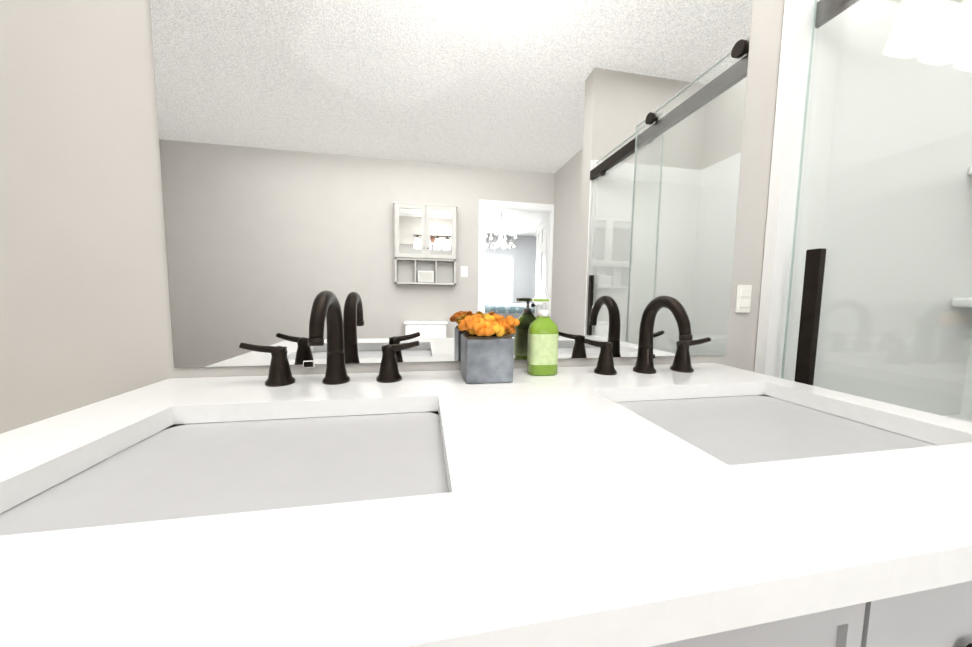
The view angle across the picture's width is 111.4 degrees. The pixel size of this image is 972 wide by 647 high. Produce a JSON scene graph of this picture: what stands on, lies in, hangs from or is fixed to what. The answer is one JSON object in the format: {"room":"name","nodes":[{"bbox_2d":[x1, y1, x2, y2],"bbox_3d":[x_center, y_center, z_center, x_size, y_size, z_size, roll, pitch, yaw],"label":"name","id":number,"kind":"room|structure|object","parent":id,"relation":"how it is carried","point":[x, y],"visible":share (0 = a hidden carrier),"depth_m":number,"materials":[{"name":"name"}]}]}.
{"room":"bathroom","nodes":[
{"label":"bathroom","id":0,"kind":"room"},
{"bbox_2d":[0,0,971,433],"bbox_3d":[-0.423,-0.220,0.760,4.330,2.440,0.100,0,5,-11],"label":"wall","id":1,"kind":"structure","parent":0,"point":[84,306],"depth_m":0.65,"materials":[{"name":"paint"}]},
{"bbox_2d":[150,0,752,367],"bbox_3d":[0.023,-0.430,0.770,1.352,1.058,0.008,0,5,-11],"label":"mirror","id":2,"kind":"object","parent":1,"relation":"attached to","point":[428,175],"visible":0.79,"depth_m":0.76,"materials":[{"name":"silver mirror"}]},
{"bbox_2d":[735,285,751,312],"bbox_3d":[0.728,-0.070,0.934,0.046,0.078,0.007,0,5,-11],"label":"electrical outlet plate","id":3,"kind":"object","parent":1,"relation":"attached to","point":[743,299],"visible":1,"depth_m":0.93,"materials":[{"name":"white plastic"}]},
{"bbox_3d":[-0.168,1.145,-0.576,4.330,0.050,3.040,0,5,-11],"label":"floor","id":4,"kind":"structure","parent":0,"visible":0},
{"bbox_2d":[564,570,971,646],"bbox_3d":[0.050,0.598,0.543,1.312,0.860,0.630,0,5,-11],"label":"bathroom vanity","id":5,"kind":"object","parent":4,"relation":"on","point":[936,611],"depth_m":0.26,"materials":[{"name":"paint"}]},
{"bbox_2d":[0,363,971,646],"bbox_3d":[0.053,0.154,0.507,1.330,0.029,0.627,0,5,-11],"label":"countertop","id":6,"kind":"structure","parent":5,"relation":"on","point":[565,515],"depth_m":0.25,"materials":[{"name":"white stone"}]},
{"bbox_2d":[0,402,447,529],"bbox_3d":[-0.263,0.245,0.421,0.463,0.172,0.348,0,5,-11],"label":"sink","id":7,"kind":"object","parent":6,"relation":"in","point":[178,462],"depth_m":0.40,"materials":[{"name":"white ceramic"}]},
{"bbox_2d":[239,290,419,385],"bbox_3d":[-0.297,0.031,0.621,0.338,0.186,0.162,0,5,-11],"label":"faucet","id":8,"kind":"object","parent":6,"relation":"on","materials":[{"name":"brown metal"}]},
{"bbox_2d":[458,313,519,383],"bbox_3d":[0.003,0.049,0.725,0.136,0.140,0.144,0,5,-11],"label":"planter","id":9,"kind":"object","parent":6,"relation":"on","point":[487,348],"visible":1,"depth_m":0.68,"materials":[{"name":"grey concrete"}]},
{"bbox_2d":[527,298,558,375],"bbox_3d":[0.132,0.029,0.769,0.068,0.176,0.047,0,5,-11],"label":"soap bottle","id":10,"kind":"object","parent":6,"relation":"on","point":[542,349],"visible":1,"depth_m":0.75,"materials":[{"name":"green plastic"}]},
{"bbox_2d":[583,296,710,373],"bbox_3d":[0.401,0.030,0.753,0.338,0.186,0.162,0,5,-11],"label":"faucet","id":11,"kind":"object","parent":6,"relation":"on","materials":[{"name":"brown metal"}]},
{"bbox_2d":[608,386,951,461],"bbox_3d":[0.439,0.244,0.554,0.464,0.172,0.348,0,5,-11],"label":"sink","id":12,"kind":"object","parent":6,"relation":"in","point":[753,421],"depth_m":0.56,"materials":[{"name":"white ceramic"}]},
{"bbox_2d":[754,0,971,422],"bbox_3d":[1.303,0.099,0.465,0.842,1.898,1.164,0,5,-11],"label":"shower enclosure","id":13,"kind":"object","parent":4,"relation":"on","point":[866,287],"visible":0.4,"depth_m":0.95,"materials":[{"name":"glass"}]}
]}

